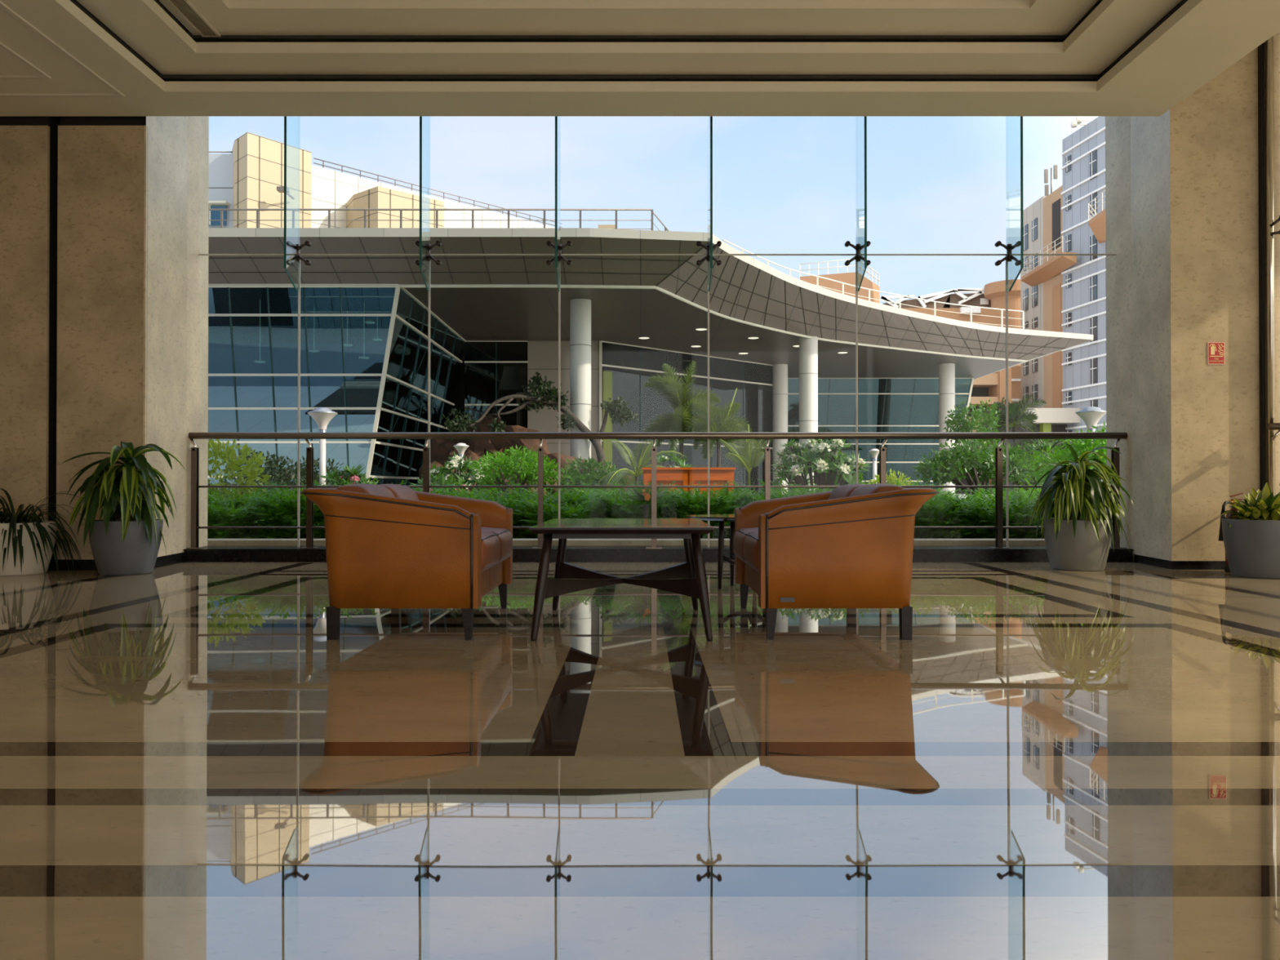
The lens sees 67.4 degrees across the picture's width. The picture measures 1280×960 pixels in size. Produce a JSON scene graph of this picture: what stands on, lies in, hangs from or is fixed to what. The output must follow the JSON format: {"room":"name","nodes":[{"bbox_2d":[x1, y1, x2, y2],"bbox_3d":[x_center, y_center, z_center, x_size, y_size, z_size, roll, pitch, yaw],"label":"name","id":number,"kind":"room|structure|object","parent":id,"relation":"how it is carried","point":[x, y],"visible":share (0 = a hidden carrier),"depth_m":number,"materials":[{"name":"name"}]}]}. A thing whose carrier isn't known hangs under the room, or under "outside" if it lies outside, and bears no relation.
{"room":"building lobby","nodes":[
{"label":"building lobby","id":0,"kind":"room"},
{"bbox_2d":[0,115,155,568],"bbox_3d":[-5.421,-1.773,7.562,3.157,4.950,0.200,0,0,0],"label":"stone wall","id":1,"kind":"structure","parent":0,"point":[72,187],"depth_m":7.46,"materials":[{"name":"beige stone"}]},
{"bbox_2d":[47,552,183,570],"bbox_3d":[-5.423,0.662,7.897,3.153,0.085,0.878,0,0,0],"label":"baseboard","id":2,"kind":"structure","parent":1,"relation":"attached to","point":[87,564],"depth_m":7.46,"materials":[{"name":"black stone"}]},
{"bbox_2d":[88,519,163,575],"bbox_3d":[-3.848,0.500,7.187,0.500,0.400,0.500,0,0,0],"label":"pot","id":3,"kind":"object","parent":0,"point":[137,554],"depth_m":7.01,"materials":[{"name":"ceramic"}]},
{"bbox_2d":[0,557,1279,959],"bbox_3d":[-0.900,0.670,2.895,12.200,0.001,12.200,0,0,0],"label":"floor","id":4,"kind":"structure","parent":0,"point":[1053,764],"depth_m":2.16,"materials":[{"name":"beige stone"}]},
{"bbox_2d":[0,488,84,576],"bbox_3d":[-4.624,0.409,7.065,1.104,0.792,0.756,0,0,-6],"label":"spider plant","id":5,"kind":"object","parent":4,"relation":"on","point":[27,547],"visible":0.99,"depth_m":7.03,"materials":[{"name":"green plant"}]},
{"bbox_2d":[61,440,185,575],"bbox_3d":[-3.873,0.202,7.142,0.896,0.996,0.583,0,0,0],"label":"potted plant","id":6,"kind":"object","parent":4,"relation":"on","point":[127,545],"visible":1,"depth_m":7.02,"materials":[{"name":"plant"}]},
{"bbox_2d":[142,115,208,557],"bbox_3d":[-4.569,-1.811,8.111,1.461,4.865,1.304,0,0,0],"label":"wall pier","id":7,"kind":"object","parent":4,"relation":"on","point":[177,326],"visible":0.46,"depth_m":8.10,"materials":[{"name":"stone"}]},
{"bbox_2d":[199,115,300,546],"bbox_3d":[-3.486,-1.698,8.409,0.900,4.588,0.355,0,0,0],"label":"window","id":8,"kind":"structure","parent":7,"relation":"attached to","point":[299,262],"depth_m":8.56,"materials":[{"name":"glass"}]},
{"bbox_2d":[286,240,311,266],"bbox_3d":[-3.045,-2.016,8.532,0.222,0.211,0.079,0,0,0],"label":"fitting","id":9,"kind":"object","parent":8,"relation":"attached to","point":[296,247],"visible":0.95,"depth_m":8.51,"materials":[{"name":"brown metal"}]},
{"bbox_2d":[299,483,512,639],"bbox_3d":[-1.058,0.350,4.618,0.799,0.665,1.233,0,0,0],"label":"armchair","id":10,"kind":"object","parent":4,"relation":"on","point":[388,545],"visible":1,"depth_m":4.06,"materials":[{"name":"orange leather"}]},
{"bbox_2d":[336,483,394,497],"bbox_3d":[-1.229,0.154,4.387,0.231,0.276,0.460,0,0,0],"label":"cushion","id":11,"kind":"object","parent":10,"relation":"on","point":[372,489],"depth_m":4.26,"materials":[{"name":"brown leather"}]},
{"bbox_2d":[377,484,418,500],"bbox_3d":[-1.229,0.158,4.851,0.231,0.276,0.460,0,0,0],"label":"cushion","id":12,"kind":"object","parent":10,"relation":"on","point":[402,491],"depth_m":4.78,"materials":[{"name":"brown leather"}]},
{"bbox_2d":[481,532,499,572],"bbox_3d":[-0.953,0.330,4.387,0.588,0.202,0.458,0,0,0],"label":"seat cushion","id":13,"kind":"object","parent":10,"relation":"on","point":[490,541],"depth_m":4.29,"materials":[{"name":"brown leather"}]},
{"bbox_2d":[481,526,512,564],"bbox_3d":[-0.953,0.333,4.849,0.588,0.202,0.458,0,0,0],"label":"seat cushion","id":14,"kind":"object","parent":10,"relation":"on","point":[504,534],"depth_m":4.79,"materials":[{"name":"brown leather"}]},
{"bbox_2d":[528,518,714,640],"bbox_3d":[-0.078,0.443,4.557,0.772,0.483,1.120,0,0,0],"label":"coffee table","id":15,"kind":"object","parent":4,"relation":"on","point":[670,579],"visible":1,"depth_m":4.15,"materials":[{"name":"brown wood"}]},
{"bbox_2d":[686,514,753,591],"bbox_3d":[0.660,0.461,6.147,0.730,0.464,0.730,0,0,0],"label":"side table","id":16,"kind":"object","parent":4,"relation":"on","point":[721,517],"visible":0.41,"depth_m":6.08,"materials":[{"name":"brown wood"}]},
{"bbox_2d":[733,483,939,639],"bbox_3d":[0.883,0.350,4.618,0.799,0.665,1.233,0,0,0],"label":"armchair","id":17,"kind":"object","parent":4,"relation":"on","point":[849,545],"visible":1,"depth_m":4.06,"materials":[{"name":"orange leather"}]},
{"bbox_2d":[733,527,758,562],"bbox_3d":[0.778,0.333,4.849,0.588,0.202,0.458,0,0,0],"label":"seat cushion","id":18,"kind":"object","parent":17,"relation":"on","point":[741,533],"depth_m":4.77,"materials":[{"name":"brown leather"}]},
{"bbox_2d":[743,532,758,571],"bbox_3d":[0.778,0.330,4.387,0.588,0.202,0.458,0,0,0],"label":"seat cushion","id":19,"kind":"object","parent":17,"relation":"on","point":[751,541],"depth_m":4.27,"materials":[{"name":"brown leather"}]},
{"bbox_2d":[827,484,866,499],"bbox_3d":[1.055,0.158,4.851,0.231,0.276,0.460,0,0,0],"label":"cushion","id":20,"kind":"object","parent":17,"relation":"on","point":[842,491],"depth_m":4.77,"materials":[{"name":"brown leather"}]},
{"bbox_2d":[848,483,903,496],"bbox_3d":[1.055,0.154,4.387,0.231,0.276,0.460,0,0,0],"label":"cushion","id":21,"kind":"object","parent":17,"relation":"on","point":[878,487],"depth_m":4.24,"materials":[{"name":"brown leather"}]},
{"bbox_2d":[1028,440,1134,571],"bbox_3d":[3.440,0.200,7.511,0.736,1.005,0.721,0,0,0],"label":"potted plant","id":22,"kind":"object","parent":4,"relation":"on","point":[1075,543],"visible":1,"depth_m":7.37,"materials":[{"name":"plant"}]},
{"bbox_2d":[1217,493,1243,572],"bbox_3d":[4.479,0.399,7.293,0.218,0.604,0.145,0,0,0],"label":"fire extinguisher","id":23,"kind":"object","parent":4,"relation":"on","point":[1232,501],"visible":0.32,"depth_m":7.27,"materials":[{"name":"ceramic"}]},
{"bbox_2d":[1220,481,1279,578],"bbox_3d":[4.548,0.355,6.958,0.608,0.686,0.690,0,0,0],"label":"potted plant","id":24,"kind":"object","parent":4,"relation":"on","point":[1251,540],"visible":1,"depth_m":6.82,"materials":[{"name":"plant"}]},
{"bbox_2d":[1265,35,1279,496],"bbox_3d":[4.910,-1.764,7.401,0.071,4.930,0.145,0,-1,-40],"label":"steel mullion","id":25,"kind":"object","parent":4,"relation":"on","point":[1270,222],"visible":0.78,"depth_m":7.42,"materials":[{"name":"brown metal"}]},
{"bbox_2d":[0,0,1279,115],"bbox_3d":[1.000,-3.741,2.701,16.400,1.780,12.150,0,0,0],"label":"ceiling","id":26,"kind":"structure","parent":0,"point":[268,57],"depth_m":6.67,"materials":[{"name":"paint"}]},
{"bbox_2d":[0,41,51,79],"bbox_3d":[-5.514,-2.850,1.976,2.772,0.012,9.511,0,0,0],"label":"trim","id":27,"kind":"structure","parent":26,"relation":"attached to","point":[43,76],"depth_m":6.66,"materials":[{"name":"paint"}]},
{"bbox_2d":[0,0,124,97],"bbox_3d":[-5.340,-2.849,2.130,3.120,0.012,9.821,0,0,0],"label":"trim","id":28,"kind":"structure","parent":26,"relation":"attached to","point":[118,94],"depth_m":6.69,"materials":[{"name":"paint"}]},
{"bbox_2d":[167,0,220,36],"bbox_3d":[-2.990,-3.109,5.061,0.126,0.012,3.279,0,0,0],"label":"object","id":29,"kind":"structure","parent":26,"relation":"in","point":[184,7],"depth_m":6.43,"materials":[{"name":"brown metal"}]},
{"bbox_2d":[1043,518,1112,571],"bbox_3d":[3.442,0.505,7.557,0.500,0.395,0.500,0,0,0],"label":"pot","id":30,"kind":"object","parent":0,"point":[1084,553],"depth_m":7.37,"materials":[{"name":"ceramic"}]},
{"bbox_2d":[1105,46,1259,560],"bbox_3d":[4.497,-1.804,8.138,0.690,4.880,1.250,0,0,0],"label":"stone wall","id":31,"kind":"structure","parent":0,"point":[1182,186],"depth_m":7.52,"materials":[{"name":"beige stone"}]},
{"bbox_2d":[299,253,430,493],"bbox_3d":[-2.458,-0.711,8.571,1.167,2.617,0.016,0,0,0],"label":"window","id":32,"kind":"structure","parent":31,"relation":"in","point":[428,328],"depth_m":8.57,"materials":[{"name":"glass"}]},
{"bbox_2d":[415,240,441,266],"bbox_3d":[-1.883,-2.016,8.532,0.222,0.211,0.079,0,0,0],"label":"fitting","id":33,"kind":"object","parent":32,"relation":"attached to","point":[427,247],"visible":0.92,"depth_m":8.51,"materials":[{"name":"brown metal"}]},
{"bbox_2d":[419,115,427,291],"bbox_3d":[-1.883,-2.831,8.407,0.020,2.321,0.337,0,0,0],"label":"glass fin","id":34,"kind":"object","parent":33,"relation":"attached to","point":[420,117],"visible":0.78,"depth_m":8.24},
{"bbox_2d":[430,253,560,518],"bbox_3d":[-1.295,-0.711,8.571,1.167,2.617,0.016,0,0,0],"label":"window","id":35,"kind":"structure","parent":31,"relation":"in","point":[559,263],"depth_m":8.57,"materials":[{"name":"glass"}]},
{"bbox_2d":[546,240,571,266],"bbox_3d":[-0.720,-2.016,8.532,0.222,0.211,0.079,0,0,0],"label":"fitting","id":36,"kind":"object","parent":35,"relation":"attached to","point":[560,247],"visible":0.86,"depth_m":8.51,"materials":[{"name":"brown metal"}]},
{"bbox_2d":[555,115,559,291],"bbox_3d":[-0.720,-2.831,8.407,0.020,2.321,0.337,0,0,0],"label":"glass fin","id":37,"kind":"object","parent":36,"relation":"attached to","point":[556,117],"visible":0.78,"depth_m":8.24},
{"bbox_2d":[561,253,709,546],"bbox_3d":[-0.048,-0.711,8.571,1.336,2.617,0.016,0,0,0],"label":"window","id":38,"kind":"structure","parent":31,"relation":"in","point":[562,254],"depth_m":8.57,"materials":[{"name":"glass"}]},
{"bbox_2d":[696,240,721,266],"bbox_3d":[0.613,-2.016,8.532,0.222,0.211,0.079,0,0,0],"label":"fitting","id":39,"kind":"object","parent":38,"relation":"attached to","point":[699,243],"visible":0.81,"depth_m":8.51,"materials":[{"name":"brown metal"}]},
{"bbox_2d":[707,115,712,291],"bbox_3d":[0.613,-2.831,8.407,0.020,2.321,0.337,0,0,0],"label":"glass fin","id":40,"kind":"object","parent":39,"relation":"attached to","point":[709,117],"visible":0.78,"depth_m":8.30,"materials":[{"name":"glass"}]},
{"bbox_2d":[183,546,1133,561],"bbox_3d":[0.157,0.653,8.506,8.193,0.112,0.480,0,0,0],"label":"trim","id":41,"kind":"structure","parent":31,"relation":"attached to","point":[209,553],"depth_m":8.29,"materials":[{"name":"black stone"}]},
{"bbox_2d":[186,431,1127,548],"bbox_3d":[0.144,0.089,8.400,8.217,1.014,0.120,0,0,0],"label":"railing","id":42,"kind":"object","parent":41,"relation":"on","point":[195,527],"visible":0.89,"depth_m":8.38,"materials":[{"name":"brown metal"}]},
{"bbox_2d":[712,253,857,484],"bbox_3d":[1.280,-0.711,8.571,1.327,2.617,0.016,0,0,0],"label":"window","id":43,"kind":"structure","parent":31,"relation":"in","point":[856,263],"depth_m":8.57,"materials":[{"name":"glass"}]},
{"bbox_2d":[844,240,871,266],"bbox_3d":[1.936,-2.016,8.532,0.222,0.211,0.079,0,0,0],"label":"fitting","id":44,"kind":"object","parent":43,"relation":"attached to","point":[857,247],"visible":0.84,"depth_m":8.51,"materials":[{"name":"brown metal"}]},
{"bbox_2d":[857,115,866,291],"bbox_3d":[1.936,-2.831,8.407,0.020,2.321,0.337,0,0,0],"label":"glass fin","id":45,"kind":"object","parent":44,"relation":"attached to","point":[865,117],"visible":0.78,"depth_m":8.24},
{"bbox_2d":[860,253,1008,546],"bbox_3d":[2.613,-0.711,8.571,1.345,2.617,0.016,0,0,0],"label":"window","id":46,"kind":"structure","parent":31,"relation":"in","point":[1006,262],"depth_m":8.57,"materials":[{"name":"glass"}]},
{"bbox_2d":[994,240,1020,266],"bbox_3d":[3.277,-2.016,8.532,0.222,0.211,0.079,0,0,0],"label":"fitting","id":47,"kind":"object","parent":46,"relation":"attached to","point":[1009,247],"visible":0.92,"depth_m":8.51,"materials":[{"name":"brown metal"}]},
{"bbox_2d":[1008,115,1023,291],"bbox_3d":[3.277,-2.831,8.407,0.020,2.321,0.337,0,0,0],"label":"glass fin","id":48,"kind":"object","parent":47,"relation":"attached to","point":[1021,117],"visible":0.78,"depth_m":8.24,"materials":[{"name":"glass"}]},
{"bbox_2d":[1134,554,1225,569],"bbox_3d":[4.506,0.670,7.905,0.670,0.070,0.780,0,0,0],"label":"baseboard","id":49,"kind":"structure","parent":31,"relation":"attached to","point":[1173,565],"depth_m":7.52,"materials":[{"name":"black stone"}]},
{"bbox_2d":[1207,342,1225,364],"bbox_3d":[4.503,-0.991,7.503,0.135,0.175,0.008,0,0,0],"label":"fire sign","id":50,"kind":"object","parent":31,"relation":"attached to","point":[1215,350],"visible":1,"depth_m":7.50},
{"bbox_2d":[1257,42,1266,490],"bbox_3d":[4.853,-1.773,7.553,0.022,4.950,0.160,0,0,0],"label":"trim","id":51,"kind":"structure","parent":31,"relation":"attached to","point":[1260,48],"depth_m":7.48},
{"bbox_2d":[1221,518,1279,578],"bbox_3d":[4.515,0.491,6.947,0.524,0.415,0.524,0,0,0],"label":"pot","id":52,"kind":"object","parent":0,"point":[1251,545],"depth_m":6.79,"materials":[{"name":"ceramic"}]},
{"bbox_2d":[1263,31,1279,495],"bbox_3d":[6.121,-1.806,2.688,2.558,4.950,12.150,0,0,0],"label":"wall","id":53,"kind":"structure","parent":0,"point":[1276,37],"depth_m":7.54,"materials":[{"name":"beige stone"}]},
{"label":"outside","id":54,"kind":"structure","parent":0,"visible":0},
{"bbox_3d":[15.000,1.380,79.992,210.000,0.250,280.000,0,0,0],"label":"ground","id":55,"kind":"structure","parent":54,"visible":0},
{"bbox_2d":[219,448,344,493],"bbox_3d":[-6.331,0.148,17.038,2.170,1.374,2.167,0,0,19],"label":"bush","id":56,"kind":"object","parent":55,"relation":"on","point":[281,475],"visible":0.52,"depth_m":16.52,"materials":[{"name":"green plant"}]},
{"bbox_2d":[409,471,477,497],"bbox_3d":[-2.964,0.307,14.269,0.993,0.907,0.825,0,-1,-43],"label":"shrub","id":57,"kind":"object","parent":55,"relation":"on","point":[443,482],"visible":0.25,"depth_m":14.25,"materials":[{"name":"green plant"}]},
{"bbox_2d":[418,413,551,479],"bbox_3d":[-4.187,0.083,26.506,3.690,3.778,2.804,0,0,0],"label":"boulder","id":58,"kind":"object","parent":55,"relation":"on","point":[440,449],"visible":0.2,"depth_m":25.89,"materials":[{"name":"stone"}]},
{"bbox_2d":[467,444,562,493],"bbox_3d":[-2.000,0.121,15.197,1.584,1.393,1.484,0,0,0],"label":"bush","id":59,"kind":"object","parent":55,"relation":"on","point":[528,468],"visible":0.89,"depth_m":15.12,"materials":[{"name":"green plant"}]},
{"bbox_2d":[551,454,630,496],"bbox_3d":[-0.843,0.195,15.985,1.373,1.255,1.486,0,0,0],"label":"bush","id":60,"kind":"object","parent":55,"relation":"on","point":[582,477],"visible":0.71,"depth_m":15.72,"materials":[{"name":"green plant"}]},
{"bbox_2d":[207,132,1093,502],"bbox_3d":[-4.276,-5.021,35.622,43.448,11.936,27.828,0,0,0],"label":"office building","id":61,"kind":"structure","parent":55,"relation":"on","point":[786,343],"depth_m":28.46,"materials":[{"name":"metal"}]},
{"bbox_2d":[207,538,1134,557],"bbox_3d":[0.000,0.658,9.096,24.000,0.210,0.640,0,0,0],"label":"kerb","id":62,"kind":"object","parent":55,"relation":"on","point":[211,542],"visible":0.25,"depth_m":8.78,"materials":[{"name":"stone"}]},
{"bbox_2d":[623,478,668,518],"bbox_3d":[0.051,0.290,9.356,0.430,0.653,0.494,0,0,-25],"label":"plant","id":63,"kind":"object","parent":62,"relation":"on","point":[644,495],"visible":0.73,"depth_m":9.31,"materials":[{"name":"green plant"}]},
{"bbox_2d":[641,466,735,497],"bbox_3d":[0.710,0.273,14.248,1.361,0.912,0.560,0,0,0],"label":"bench","id":64,"kind":"object","parent":55,"relation":"on","point":[682,476],"visible":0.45,"depth_m":14.00,"materials":[{"name":"orange wood"}]},
{"bbox_2d":[770,439,872,493],"bbox_3d":[2.819,0.023,15.264,1.630,1.494,1.803,0,0,0],"label":"shrub","id":65,"kind":"object","parent":55,"relation":"on","point":[815,457],"visible":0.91,"depth_m":14.85,"materials":[{"name":"green plant"}]},
{"bbox_2d":[800,258,879,302],"bbox_3d":[19.543,-9.718,94.546,8.438,22.047,13.047,0,0,0],"label":"building","id":66,"kind":"structure","parent":55,"relation":"on","point":[846,277],"depth_m":90.01,"materials":[{"name":"paint"}]},
{"bbox_2d":[866,469,916,488],"bbox_3d":[5.515,0.302,21.025,1.192,1.116,1.241,0,0,0],"label":"shrub","id":67,"kind":"object","parent":55,"relation":"on","point":[893,477],"visible":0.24,"depth_m":20.88,"materials":[{"name":"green plant"}]},
{"bbox_2d":[901,306,999,326],"bbox_3d":[30.714,-8.204,101.059,12.913,19.110,6.000,0,0,0],"label":"parapet block","id":68,"kind":"object","parent":55,"relation":"on","point":[980,311],"visible":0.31,"depth_m":99.13,"materials":[{"name":"paint"}]},
{"bbox_2d":[942,399,1005,484],"bbox_3d":[8.335,-0.585,23.947,1.582,2.912,1.487,0,0,0],"label":"broadleaf tree","id":69,"kind":"object","parent":55,"relation":"on","point":[976,417],"visible":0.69,"depth_m":23.92,"materials":[{"name":"green plant"}]},
{"bbox_2d":[913,439,1045,497],"bbox_3d":[5.847,0.032,16.852,2.267,1.597,1.426,0,0,0],"label":"bush","id":70,"kind":"object","parent":55,"relation":"on","point":[946,461],"visible":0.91,"depth_m":16.56,"materials":[{"name":"green plant"}]},
{"bbox_2d":[955,367,1011,493],"bbox_3d":[32.737,-4.778,94.885,5.383,12.273,6.700,0,0,0],"label":"block","id":71,"kind":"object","parent":55,"relation":"on","point":[992,386],"visible":0.17,"depth_m":92.06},
{"bbox_2d":[984,279,1021,403],"bbox_3d":[40.973,-10.308,105.440,7.304,23.478,11.132,0,0,0],"label":"block","id":72,"kind":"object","parent":55,"relation":"on","point":[995,291],"visible":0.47,"depth_m":106.17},
{"bbox_2d":[880,288,991,307],"bbox_3d":[34.186,-20.400,113.864,13.464,2.917,8.560,0,0,0],"label":"roof","id":73,"kind":"structure","parent":72,"relation":"attached to","point":[976,298],"depth_m":109.94,"materials":[{"name":"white metal"}]},
{"bbox_2d":[973,439,1072,491],"bbox_3d":[6.965,-0.011,17.538,1.786,1.692,2.086,0,0,0],"label":"bush","id":74,"kind":"object","parent":55,"relation":"on","point":[1014,450],"visible":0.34,"depth_m":17.26,"materials":[{"name":"green plant"}]},
{"bbox_2d":[991,164,1079,493],"bbox_3d":[41.663,-14.460,89.863,17.374,31.566,13.571,0,0,0],"label":"building","id":75,"kind":"structure","parent":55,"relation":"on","point":[1041,276],"depth_m":90.30,"materials":[{"name":"paint"}]},
{"bbox_2d":[1027,420,1106,482],"bbox_3d":[6.902,-0.045,14.464,1.742,1.713,1.723,0,0,0],"label":"bush","id":76,"kind":"object","parent":55,"relation":"on","point":[1081,446],"visible":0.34,"depth_m":14.23,"materials":[{"name":"green plant"}]},
{"bbox_2d":[1061,115,1106,481],"bbox_3d":[40.229,-15.128,77.644,9.960,32.734,18.124,0,0,0],"label":"office tower","id":77,"kind":"structure","parent":55,"relation":"on","point":[1083,151],"depth_m":83.15,"materials":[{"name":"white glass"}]},
{"bbox_3d":[0.000,0.745,11.545,24.000,0.070,4.100,0,0,0],"label":"ground","id":78,"kind":"structure","parent":55,"relation":"on","visible":0},
{"bbox_2d":[207,439,271,503],"bbox_3d":[-5.063,0.090,11.569,1.186,1.290,1.201,0,0,0],"label":"shrub","id":79,"kind":"object","parent":78,"relation":"on","point":[251,467],"visible":0.49,"depth_m":11.51,"materials":[{"name":"green plant"}]},
{"bbox_2d":[207,489,283,538],"bbox_3d":[-4.239,0.398,9.856,1.157,0.608,1.148,0,-1,-42],"label":"shrub","id":80,"kind":"object","parent":78,"relation":"on","point":[214,516],"visible":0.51,"depth_m":9.64,"materials":[{"name":"green plant"}]},
{"bbox_2d":[207,487,292,518],"bbox_3d":[-4.473,0.387,10.694,1.433,0.652,1.339,0,0,-11],"label":"shrub","id":81,"kind":"object","parent":78,"relation":"on","point":[211,498],"visible":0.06,"depth_m":10.37,"materials":[{"name":"green plant"}]},
{"bbox_2d":[232,478,351,538],"bbox_3d":[-3.439,0.330,9.805,1.410,0.747,1.282,0,-1,-42],"label":"shrub","id":82,"kind":"object","parent":78,"relation":"on","point":[288,515],"visible":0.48,"depth_m":9.53,"materials":[{"name":"green plant"}]},
{"bbox_2d":[318,462,378,485],"bbox_3d":[-4.092,0.253,13.550,0.914,1.000,0.848,0,0,0],"label":"shrub","id":83,"kind":"object","parent":78,"relation":"on","point":[353,475],"visible":0.48,"depth_m":13.46,"materials":[{"name":"green plant"}]},
{"bbox_2d":[452,489,537,538],"bbox_3d":[-1.583,0.397,9.992,1.259,0.612,1.299,0,0,9],"label":"shrub","id":84,"kind":"object","parent":78,"relation":"on","point":[506,504],"visible":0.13,"depth_m":9.82,"materials":[{"name":"green plant"}]},
{"bbox_2d":[488,480,606,538],"bbox_3d":[-1.021,0.359,10.693,1.412,0.711,1.320,0,-1,-44],"label":"shrub","id":85,"kind":"object","parent":78,"relation":"on","point":[579,495],"visible":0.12,"depth_m":10.54,"materials":[{"name":"green plant"}]},
{"bbox_2d":[502,488,613,538],"bbox_3d":[-0.801,0.393,9.903,1.300,0.620,1.290,0,0,-29],"label":"shrub","id":86,"kind":"object","parent":78,"relation":"on","point":[580,512],"visible":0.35,"depth_m":9.69,"materials":[{"name":"green plant"}]},
{"bbox_2d":[582,480,695,518],"bbox_3d":[-0.052,0.355,9.971,1.254,0.709,1.342,0,-1,-40],"label":"shrub","id":87,"kind":"object","parent":78,"relation":"on","point":[620,505],"visible":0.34,"depth_m":9.73,"materials":[{"name":"green plant"}]},
{"bbox_2d":[657,480,757,538],"bbox_3d":[0.680,0.352,9.809,1.209,0.701,1.172,0,0,-35],"label":"shrub","id":88,"kind":"object","parent":78,"relation":"on","point":[719,505],"visible":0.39,"depth_m":9.62,"materials":[{"name":"green plant"}]},
{"bbox_2d":[724,478,831,506],"bbox_3d":[1.545,0.345,10.773,1.330,0.740,1.423,0,0,9],"label":"shrub","id":89,"kind":"object","parent":78,"relation":"on","point":[782,479],"visible":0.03,"depth_m":10.62,"materials":[{"name":"green plant"}]},
{"bbox_2d":[913,484,977,538],"bbox_3d":[2.865,0.372,9.882,1.230,0.660,1.239,0,-1,42],"label":"shrub","id":90,"kind":"object","parent":78,"relation":"on","point":[932,515],"visible":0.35,"depth_m":9.56,"materials":[{"name":"green plant"}]},
{"bbox_2d":[947,484,1036,538],"bbox_3d":[3.964,0.373,10.663,1.291,0.670,1.301,0,0,-10],"label":"shrub","id":91,"kind":"object","parent":78,"relation":"on","point":[975,495],"visible":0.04,"depth_m":10.68,"materials":[{"name":"green plant"}]},
{"bbox_2d":[937,488,1054,538],"bbox_3d":[3.635,0.395,9.783,1.396,0.613,1.353,0,-1,-43],"label":"shrub","id":92,"kind":"object","parent":78,"relation":"on","point":[985,516],"visible":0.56,"depth_m":9.52,"materials":[{"name":"green plant"}]},
{"bbox_3d":[4.000,0.822,21.195,20.000,0.050,11.600,0,0,0],"label":"lawn","id":93,"kind":"structure","parent":55,"relation":"on","visible":0},
{"bbox_2d":[307,407,337,488],"bbox_3d":[-5.523,-0.225,16.702,0.504,2.081,0.504,0,0,0],"label":"garden lamp","id":94,"kind":"object","parent":93,"relation":"on","point":[322,416],"visible":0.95,"depth_m":16.65,"materials":[{"name":"metal"}]},
{"bbox_2d":[421,448,493,492],"bbox_3d":[-4.706,0.301,24.975,1.878,2.187,1.780,0,0,0],"label":"boulder","id":95,"kind":"object","parent":93,"relation":"on","point":[468,453],"visible":0.12,"depth_m":24.74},
{"bbox_2d":[421,452,497,497],"bbox_3d":[-3.238,0.137,17.050,1.495,1.292,1.537,0,0,0],"label":"shrub","id":96,"kind":"object","parent":93,"relation":"on","point":[455,463],"visible":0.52,"depth_m":16.63,"materials":[{"name":"green plant"}]},
{"bbox_2d":[440,371,639,471],"bbox_3d":[-2.578,-1.297,24.907,5.113,3.141,1.237,0,0,-16],"label":"leaning tree","id":97,"kind":"object","parent":93,"relation":"on","point":[533,400],"visible":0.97,"depth_m":24.85,"materials":[{"name":"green plant"}]},
{"bbox_2d":[526,448,584,498],"bbox_3d":[-2.328,0.294,24.537,2.180,2.206,1.911,0,0,0],"label":"boulder","id":98,"kind":"object","parent":93,"relation":"on","point":[553,455],"visible":0.12,"depth_m":24.00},
{"bbox_2d":[594,439,687,492],"bbox_3d":[0.029,0.011,15.432,1.582,1.592,1.509,0,0,0],"label":"areca palm","id":99,"kind":"object","parent":93,"relation":"on","point":[639,471],"visible":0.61,"depth_m":15.46,"materials":[{"name":"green plant"}]},
{"bbox_2d":[647,447,692,466],"bbox_3d":[0.616,0.089,17.952,1.166,1.393,1.117,0,0,12],"label":"shrub","id":100,"kind":"object","parent":93,"relation":"on","point":[660,459],"visible":0.09,"depth_m":17.89,"materials":[{"name":"green plant"}]},
{"bbox_2d":[642,360,726,462],"bbox_3d":[0.924,-0.831,19.973,1.722,3.340,2.001,0,0,-18],"label":"palm","id":101,"kind":"object","parent":93,"relation":"on","point":[682,415],"visible":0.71,"depth_m":19.92,"materials":[{"name":"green plant"}]},
{"bbox_2d":[681,387,752,466],"bbox_3d":[1.543,-0.494,18.993,1.306,2.652,1.518,0,0,-21],"label":"palm","id":102,"kind":"object","parent":93,"relation":"on","point":[727,426],"visible":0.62,"depth_m":18.96,"materials":[{"name":"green plant"}]},
{"bbox_2d":[717,424,777,489],"bbox_3d":[1.728,-0.043,15.487,1.039,1.700,0.972,0,0,-13],"label":"areca palm","id":103,"kind":"object","parent":93,"relation":"on","point":[749,461],"visible":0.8,"depth_m":15.43,"materials":[{"name":"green plant"}]},
{"bbox_2d":[978,392,1046,494],"bbox_3d":[10.069,-0.737,26.007,1.640,3.235,1.910,0,0,10],"label":"palm","id":104,"kind":"object","parent":93,"relation":"on","point":[1016,411],"visible":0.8,"depth_m":25.83,"materials":[{"name":"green plant"}]},
{"bbox_2d":[1010,439,1076,460],"bbox_3d":[10.152,-0.195,24.038,1.538,2.123,1.688,0,0,0],"label":"bush","id":105,"kind":"object","parent":93,"relation":"on","point":[1029,440],"visible":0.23,"depth_m":24.01,"materials":[{"name":"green plant"}]},
{"bbox_2d":[1075,406,1106,462],"bbox_3d":[7.809,-0.227,16.602,0.501,2.084,0.501,0,0,0],"label":"garden lamp","id":106,"kind":"object","parent":93,"relation":"on","point":[1091,415],"visible":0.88,"depth_m":16.49,"materials":[{"name":"metal"}]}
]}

